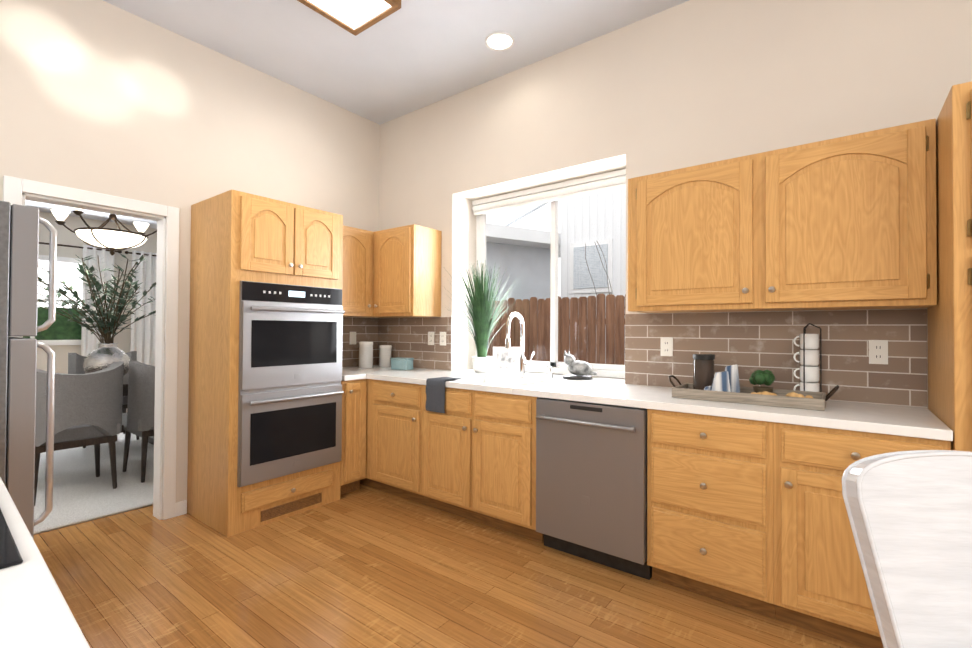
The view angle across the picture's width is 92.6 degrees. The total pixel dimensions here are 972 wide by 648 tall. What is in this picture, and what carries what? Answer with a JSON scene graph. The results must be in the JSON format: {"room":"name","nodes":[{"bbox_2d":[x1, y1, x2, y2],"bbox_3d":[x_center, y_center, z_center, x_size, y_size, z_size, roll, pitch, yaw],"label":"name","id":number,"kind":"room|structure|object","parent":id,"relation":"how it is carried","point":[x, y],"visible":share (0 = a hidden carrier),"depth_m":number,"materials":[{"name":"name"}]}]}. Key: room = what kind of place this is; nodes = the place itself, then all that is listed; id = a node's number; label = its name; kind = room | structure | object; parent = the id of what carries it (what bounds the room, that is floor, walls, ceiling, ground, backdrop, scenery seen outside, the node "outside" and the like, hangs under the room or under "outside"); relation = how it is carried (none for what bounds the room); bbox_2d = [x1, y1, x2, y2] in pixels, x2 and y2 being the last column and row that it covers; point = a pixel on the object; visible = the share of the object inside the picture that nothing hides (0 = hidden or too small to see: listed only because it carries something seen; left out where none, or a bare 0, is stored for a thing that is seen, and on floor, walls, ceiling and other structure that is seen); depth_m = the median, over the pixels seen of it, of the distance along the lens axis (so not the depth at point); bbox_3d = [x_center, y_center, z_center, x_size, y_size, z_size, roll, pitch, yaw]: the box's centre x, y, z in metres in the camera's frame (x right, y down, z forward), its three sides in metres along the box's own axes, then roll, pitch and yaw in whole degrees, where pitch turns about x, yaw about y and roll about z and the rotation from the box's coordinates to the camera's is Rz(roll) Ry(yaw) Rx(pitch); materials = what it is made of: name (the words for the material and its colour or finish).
{"room":"kitchen","nodes":[
{"label":"kitchen","id":0,"kind":"room"},
{"bbox_2d":[25,200,156,228],"bbox_3d":[-3.960,-1.501,4.671,4.600,0.100,5.340,0,-1,37],"label":"ceiling","id":1,"kind":"structure","parent":0,"point":[87,214],"depth_m":6.11,"materials":[{"name":"paint"}]},
{"bbox_2d":[51,208,156,255],"bbox_3d":[-3.586,-1.053,4.466,0.779,0.794,0.772,0,-1,37],"label":"chandelier","id":2,"kind":"object","parent":1,"relation":"hanging from","point":[111,239],"visible":0.81,"depth_m":4.36,"materials":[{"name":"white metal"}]},
{"bbox_2d":[37,211,156,408],"bbox_3d":[-5.746,-0.318,6.016,0.120,3.250,5.340,0,-1,37],"label":"wall","id":3,"kind":"structure","parent":0,"point":[65,236],"depth_m":6.23,"materials":[{"name":"paint"}]},
{"bbox_2d":[23,255,81,344],"bbox_3d":[-5.224,-0.294,6.560,0.044,1.160,3.040,0,-1,37],"label":"dining room window","id":4,"kind":"structure","parent":3,"relation":"in","point":[61,330],"depth_m":6.09,"materials":[{"name":"clear glass"}]},
{"bbox_2d":[39,242,121,356],"bbox_3d":[-5.666,0.105,5.821,0.070,2.340,1.770,0,-1,37],"label":"curtain","id":5,"kind":"object","parent":3,"relation":"hanging from","point":[89,342],"depth_m":6.27,"materials":[{"name":"white fabric"}]},
{"bbox_2d":[125,250,156,365],"bbox_3d":[-4.604,0.128,7.212,0.070,2.340,1.670,0,-1,37],"label":"curtain","id":6,"kind":"object","parent":3,"relation":"hanging from","point":[143,333],"depth_m":6.77,"materials":[{"name":"white fabric"}]},
{"bbox_2d":[126,409,186,516],"bbox_3d":[-4.723,1.230,3.447,4.614,0.100,7.900,0,-1,37],"label":"baseboard","id":7,"kind":"structure","parent":3,"relation":"attached to","point":[180,507],"depth_m":3.14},
{"bbox_2d":[0,0,379,501],"bbox_3d":[-3.089,-0.356,1.910,0.128,3.250,7.400,0,-1,37],"label":"wall","id":8,"kind":"structure","parent":0,"point":[100,96],"depth_m":3.11,"materials":[{"name":"beige paint"}]},
{"bbox_2d":[3,175,179,519],"bbox_3d":[-2.384,0.249,2.837,0.156,2.072,0.829,0,-1,37],"label":"door frame","id":9,"kind":"structure","parent":8,"relation":"attached to","point":[14,188],"depth_m":3.07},
{"bbox_2d":[349,332,355,343],"bbox_3d":[-1.216,0.129,4.247,0.008,0.116,0.070,0,-1,37],"label":"electrical outlet plate","id":10,"kind":"object","parent":8,"relation":"attached to","point":[352,339],"depth_m":4.24,"materials":[{"name":"white plastic"}]},
{"bbox_2d":[103,0,688,124],"bbox_3d":[-0.846,-2.041,0.150,5.840,0.100,7.520,0,-1,37],"label":"ceiling","id":11,"kind":"structure","parent":0,"point":[409,56],"depth_m":3.18,"materials":[{"name":"paint"}]},
{"bbox_2d":[297,0,400,35],"bbox_3d":[-1.038,-1.911,2.370,0.430,0.104,1.220,0,-1,37],"label":"ceiling light fixture","id":12,"kind":"object","parent":11,"relation":"attached to","point":[355,17],"visible":1,"depth_m":2.76,"materials":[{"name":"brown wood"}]},
{"bbox_2d":[485,31,513,50],"bbox_3d":[0.094,-1.941,3.193,0.200,0.011,0.200,0,-1,37],"label":"recessed light","id":13,"kind":"object","parent":11,"relation":"in","point":[500,41],"visible":0.98,"depth_m":3.20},
{"bbox_2d":[34,484,861,647],"bbox_3d":[-2.504,1.300,1.750,10.200,0.060,7.900,0,-1,37],"label":"floor","id":14,"kind":"structure","parent":0,"point":[363,566],"depth_m":2.24,"materials":[{"name":"brown wood"}]},
{"bbox_2d":[0,201,56,539],"bbox_3d":[-2.461,0.390,1.866,0.875,1.765,0.952,0,-1,37],"label":"refrigerator","id":15,"kind":"object","parent":14,"relation":"on","point":[19,239],"visible":0.92,"depth_m":1.90,"materials":[{"name":"silver metal"}]},
{"bbox_2d":[0,477,89,647],"bbox_3d":[-1.361,0.801,0.617,2.345,0.923,1.083,0,-1,37],"label":"countertop","id":16,"kind":"structure","parent":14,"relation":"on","point":[35,611],"depth_m":0.59,"materials":[{"name":"white stone"}]},
{"bbox_2d":[34,433,153,534],"bbox_3d":[-3.643,1.285,4.288,3.210,0.022,2.950,0,-1,37],"label":"dining rug","id":17,"kind":"object","parent":14,"relation":"on","point":[82,492],"visible":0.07,"depth_m":3.65,"materials":[{"name":"white carpet"}]},
{"bbox_2d":[34,361,123,505],"bbox_3d":[-3.146,0.782,3.520,0.635,0.971,0.606,0,-1,37],"label":"dining chair","id":18,"kind":"object","parent":17,"relation":"on","point":[87,409],"visible":0.67,"depth_m":3.38,"materials":[{"name":"grey fabric"}]},
{"bbox_2d":[68,351,139,447],"bbox_3d":[-4.216,0.796,5.143,0.635,0.971,0.606,0,-1,37],"label":"dining chair","id":19,"kind":"object","parent":17,"relation":"on","point":[75,362],"visible":0.23,"depth_m":5.04,"materials":[{"name":"grey fabric"}]},
{"bbox_2d":[120,374,153,444],"bbox_3d":[-3.730,0.901,4.266,1.100,0.742,2.100,0,-1,37],"label":"dining table","id":20,"kind":"object","parent":17,"relation":"on","point":[125,393],"visible":0.02,"depth_m":4.48,"materials":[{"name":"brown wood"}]},
{"bbox_2d":[83,343,129,375],"bbox_3d":[-3.562,0.356,4.374,0.350,0.350,0.350,0,-1,37],"label":"vase","id":21,"kind":"object","parent":20,"relation":"on","point":[102,356],"visible":0.69,"depth_m":4.27,"materials":[{"name":"silver metal"}]},
{"bbox_2d":[38,254,155,342],"bbox_3d":[-3.552,-0.236,4.388,1.606,0.860,1.684,0,-1,37],"label":"branches","id":22,"kind":"object","parent":21,"relation":"in","point":[107,325],"visible":0.94,"depth_m":4.29,"materials":[{"name":"green plant"}]},
{"bbox_2d":[122,361,154,482],"bbox_3d":[-2.757,0.790,4.029,0.635,0.971,0.606,0,-1,37],"label":"dining chair","id":23,"kind":"object","parent":17,"relation":"on","point":[138,418],"visible":0.4,"depth_m":3.74,"materials":[{"name":"grey fabric"}]},
{"bbox_2d":[187,190,342,536],"bbox_3d":[-1.534,0.240,3.303,0.658,2.110,0.798,0,-1,37],"label":"tall cabinet","id":24,"kind":"object","parent":14,"relation":"on","point":[237,237],"visible":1,"depth_m":3.00,"materials":[{"name":"brown wood"}]},
{"bbox_2d":[237,281,344,486],"bbox_3d":[-1.262,0.370,3.111,0.101,1.264,0.722,0,-1,37],"label":"wall oven","id":25,"kind":"object","parent":24,"relation":"in","point":[290,392],"visible":1,"depth_m":3.06,"materials":[{"name":"silver metal"}]},
{"bbox_2d":[340,380,359,494],"bbox_3d":[-1.235,0.864,3.714,0.630,0.876,0.226,0,-1,37],"label":"base cabinet","id":26,"kind":"object","parent":14,"relation":"on","point":[350,457],"depth_m":3.49,"materials":[{"name":"brown wood"}]},
{"bbox_2d":[360,379,479,502],"bbox_3d":[-0.769,0.868,3.836,1.222,0.876,0.685,0,-1,37],"label":"base cabinet","id":27,"kind":"object","parent":14,"relation":"on","point":[390,412],"depth_m":3.42,"materials":[{"name":"brown wood"}]},
{"bbox_2d":[420,403,543,542],"bbox_3d":[0.100,0.973,3.205,0.924,0.661,0.631,0,-1,37],"label":"base cabinet","id":28,"kind":"object","parent":14,"relation":"on","point":[478,460],"depth_m":2.91,"materials":[{"name":"brown wood"}]},
{"bbox_2d":[536,398,651,579],"bbox_3d":[0.700,0.865,2.693,0.615,0.868,0.686,0,-1,37],"label":"dishwasher","id":29,"kind":"object","parent":14,"relation":"on","point":[591,481],"visible":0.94,"depth_m":2.45,"materials":[{"name":"silver metal"}]},
{"bbox_2d":[647,409,950,647],"bbox_3d":[1.405,0.860,2.210,1.078,0.876,0.631,0,-1,37],"label":"base cabinet","id":30,"kind":"object","parent":14,"relation":"on","point":[749,515],"depth_m":1.99,"materials":[{"name":"brown wood"}]},
{"bbox_2d":[342,365,952,440],"bbox_3d":[0.338,0.488,3.104,3.860,0.203,1.156,0,-1,37],"label":"countertop","id":31,"kind":"structure","parent":30,"relation":"on","point":[915,422],"depth_m":2.30,"materials":[{"name":"white stone"}]},
{"bbox_2d":[359,341,372,368],"bbox_3d":[-1.067,0.273,4.131,0.128,0.235,0.126,0,-1,37],"label":"canister","id":32,"kind":"object","parent":31,"relation":"on","point":[366,354],"depth_m":4.08,"materials":[{"name":"white ceramic"}]},
{"bbox_2d":[379,345,391,366],"bbox_3d":[-0.918,0.293,4.244,0.113,0.200,0.112,0,-1,37],"label":"canister","id":33,"kind":"object","parent":31,"relation":"on","point":[385,351],"depth_m":4.20,"materials":[{"name":"white ceramic"}]},
{"bbox_2d":[390,357,413,369],"bbox_3d":[-0.721,0.341,3.991,0.176,0.100,0.106,0,-1,29],"label":"box","id":34,"kind":"object","parent":31,"relation":"on","point":[400,363],"visible":1,"depth_m":3.95,"materials":[{"name":"ceramic"}]},
{"bbox_2d":[425,377,461,412],"bbox_3d":[-0.285,0.485,3.204,0.176,0.219,0.198,0,-1,37],"label":"dish towel","id":35,"kind":"object","parent":31,"relation":"hanging from","point":[435,394],"visible":0.88,"depth_m":3.13,"materials":[{"name":"grey fabric"}]},
{"bbox_2d":[445,260,517,372],"bbox_3d":[-0.056,-0.062,3.728,0.657,0.906,0.589,0,-1,37],"label":"grass plant","id":36,"kind":"object","parent":31,"relation":"on","point":[481,308],"visible":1,"depth_m":3.72,"materials":[{"name":"green plant"}]},
{"bbox_2d":[492,347,520,373],"bbox_3d":[0.164,0.285,3.685,0.220,0.208,0.093,0,-1,5],"label":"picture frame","id":37,"kind":"object","parent":31,"relation":"on","point":[506,360],"visible":0.9,"depth_m":3.66,"materials":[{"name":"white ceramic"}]},
{"bbox_2d":[505,312,533,376],"bbox_3d":[0.237,0.151,3.320,0.120,0.474,0.239,0,-1,37],"label":"faucet","id":38,"kind":"object","parent":31,"relation":"on","point":[523,364],"visible":1,"depth_m":3.38,"materials":[{"name":"silver metal"}]},
{"bbox_2d":[547,366,552,378],"bbox_3d":[0.448,0.342,3.264,0.038,0.092,0.054,0,-1,37],"label":"soap pump","id":39,"kind":"object","parent":31,"relation":"on","point":[550,374],"visible":1,"depth_m":3.26,"materials":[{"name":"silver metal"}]},
{"bbox_2d":[563,350,596,379],"bbox_3d":[0.663,0.289,3.312,0.235,0.201,0.210,0,-1,37],"label":"cat figurine","id":40,"kind":"object","parent":31,"relation":"on","point":[579,370],"visible":1,"depth_m":3.27,"materials":[{"name":"silver plastic"}]},
{"bbox_2d":[668,375,838,410],"bbox_3d":[1.303,0.330,2.325,0.740,0.100,0.290,0,-1,37],"label":"serving tray","id":41,"kind":"object","parent":31,"relation":"on","point":[818,400],"visible":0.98,"depth_m":2.23,"materials":[{"name":"grey wood"}]},
{"bbox_2d":[693,354,714,389],"bbox_3d":[1.170,0.266,2.498,0.110,0.205,0.110,0,-1,37],"label":"jar","id":42,"kind":"object","parent":41,"relation":"on","point":[703,371],"visible":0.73,"depth_m":2.46,"materials":[{"name":"clear glass"}]},
{"bbox_2d":[704,368,734,391],"bbox_3d":[1.167,0.302,2.374,0.141,0.129,0.070,0,-1,4],"label":"napkin","id":43,"kind":"object","parent":41,"relation":"on","point":[727,380],"depth_m":2.34,"materials":[{"name":"white fabric"}]},
{"bbox_2d":[725,365,739,392],"bbox_3d":[1.267,0.288,2.410,0.026,0.159,0.099,1,-1,-29],"label":"napkin","id":44,"kind":"object","parent":41,"relation":"on","point":[737,386],"depth_m":2.37,"materials":[{"name":"white fabric"}]},
{"bbox_2d":[749,370,774,392],"bbox_3d":[1.386,0.298,2.335,0.117,0.138,0.121,0,-1,37],"label":"boxwood plant","id":45,"kind":"object","parent":41,"relation":"on","point":[764,377],"visible":0.96,"depth_m":2.30,"materials":[{"name":"green plant"}]},
{"bbox_2d":[750,391,776,394],"bbox_3d":[1.330,0.342,2.217,0.118,0.048,0.089,0,-1,19],"label":"croissant","id":46,"kind":"object","parent":41,"relation":"on","point":[765,392],"depth_m":2.19,"materials":[{"name":"food"}]},
{"bbox_2d":[786,392,812,397],"bbox_3d":[1.455,0.342,2.178,0.089,0.048,0.118,1,-1,-23],"label":"croissant","id":47,"kind":"object","parent":41,"relation":"on","point":[792,394],"depth_m":2.15,"materials":[{"name":"food"}]},
{"bbox_2d":[793,323,821,391],"bbox_3d":[1.628,0.189,2.353,0.119,0.388,0.104,0,-1,37],"label":"mug rack","id":48,"kind":"object","parent":31,"relation":"on","point":[809,370],"visible":0.79,"depth_m":2.32,"materials":[{"name":"white ceramic"}]},
{"bbox_2d":[927,81,971,451],"bbox_3d":[2.075,0.224,1.678,0.626,2.140,0.678,0,-1,37],"label":"pantry","id":49,"kind":"object","parent":14,"relation":"on","point":[949,316],"visible":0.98,"depth_m":1.65,"materials":[{"name":"brown wood"}]},
{"bbox_3d":[1.103,1.042,0.747,0.603,0.470,0.618,0,-1,37],"label":"chair","id":50,"kind":"object","parent":14,"relation":"on","visible":0},
{"bbox_2d":[842,450,971,647],"bbox_3d":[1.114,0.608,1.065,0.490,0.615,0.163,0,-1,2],"label":"table","id":51,"kind":"object","parent":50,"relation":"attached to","point":[909,513],"visible":1,"depth_m":1.07,"materials":[{"name":"white stone"}]},
{"bbox_2d":[378,0,971,407],"bbox_3d":[1.303,-0.319,2.955,5.840,3.250,0.408,0,-1,37],"label":"wall","id":52,"kind":"structure","parent":0,"point":[689,83],"depth_m":2.76,"materials":[{"name":"beige paint"}]},
{"bbox_2d":[342,224,441,317],"bbox_3d":[-0.965,-0.435,3.913,0.827,0.738,0.835,0,-1,37],"label":"upper cabinet","id":53,"kind":"object","parent":52,"relation":"attached to","point":[392,273],"visible":0.81,"depth_m":3.86,"materials":[{"name":"brown wood"}]},
{"bbox_2d":[428,332,433,344],"bbox_3d":[-0.479,0.125,4.046,0.070,0.116,0.008,0,-1,37],"label":"electrical outlet plate","id":54,"kind":"object","parent":52,"relation":"attached to","point":[430,334],"depth_m":4.04,"materials":[{"name":"white plastic"}]},
{"bbox_2d":[440,332,445,345],"bbox_3d":[-0.368,0.125,3.961,0.070,0.116,0.008,0,-1,37],"label":"electrical outlet plate","id":55,"kind":"object","parent":52,"relation":"attached to","point":[442,334],"depth_m":3.95,"materials":[{"name":"white plastic"}]},
{"bbox_2d":[472,169,625,377],"bbox_3d":[0.503,-0.353,3.720,1.500,1.492,0.147,0,-1,37],"label":"kitchen window","id":56,"kind":"structure","parent":52,"relation":"in","point":[553,194],"depth_m":3.71,"materials":[{"name":"plastic"}]},
{"bbox_2d":[661,337,672,355],"bbox_3d":[1.102,0.138,2.838,0.070,0.116,0.008,0,-1,37],"label":"electrical outlet plate","id":57,"kind":"object","parent":52,"relation":"attached to","point":[666,342],"depth_m":2.83,"materials":[{"name":"white plastic"}]},
{"bbox_2d":[628,119,936,312],"bbox_3d":[1.416,-0.454,2.400,1.283,0.762,0.350,0,-1,37],"label":"upper cabinet","id":58,"kind":"object","parent":52,"relation":"attached to","point":[848,222],"visible":1,"depth_m":2.15,"materials":[{"name":"brown wood"}]},
{"bbox_2d":[869,340,887,363],"bbox_3d":[1.889,0.135,2.237,0.070,0.116,0.008,0,-1,37],"label":"electrical outlet plate","id":59,"kind":"object","parent":52,"relation":"attached to","point":[878,351],"depth_m":2.23,"materials":[{"name":"white plastic"}]},
{"label":"outside","id":60,"kind":"structure","parent":0,"visible":0},
{"bbox_3d":[4.118,1.905,9.594,30.000,0.100,13.580,0,-1,37],"label":"ground","id":61,"kind":"structure","parent":60,"visible":0},
{"bbox_2d":[486,188,625,377],"bbox_3d":[3.296,-1.608,10.912,18.884,6.950,7.269,0,-1,37],"label":"neighbouring house","id":62,"kind":"structure","parent":61,"relation":"on","point":[613,236],"depth_m":11.10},
{"bbox_2d":[487,294,625,378],"bbox_3d":[1.629,0.675,7.134,15.038,2.270,0.064,0,-1,37],"label":"fence","id":63,"kind":"object","parent":61,"relation":"on","point":[583,341],"depth_m":7.32,"materials":[{"name":"brown wood"}]},
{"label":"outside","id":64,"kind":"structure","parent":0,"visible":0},
{"bbox_2d":[585,240,611,314],"bbox_3d":[2.999,-0.959,9.672,2.097,1.722,0.247,0,-1,37],"label":"twigs","id":65,"kind":"object","parent":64,"point":[602,264],"depth_m":10.16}
]}

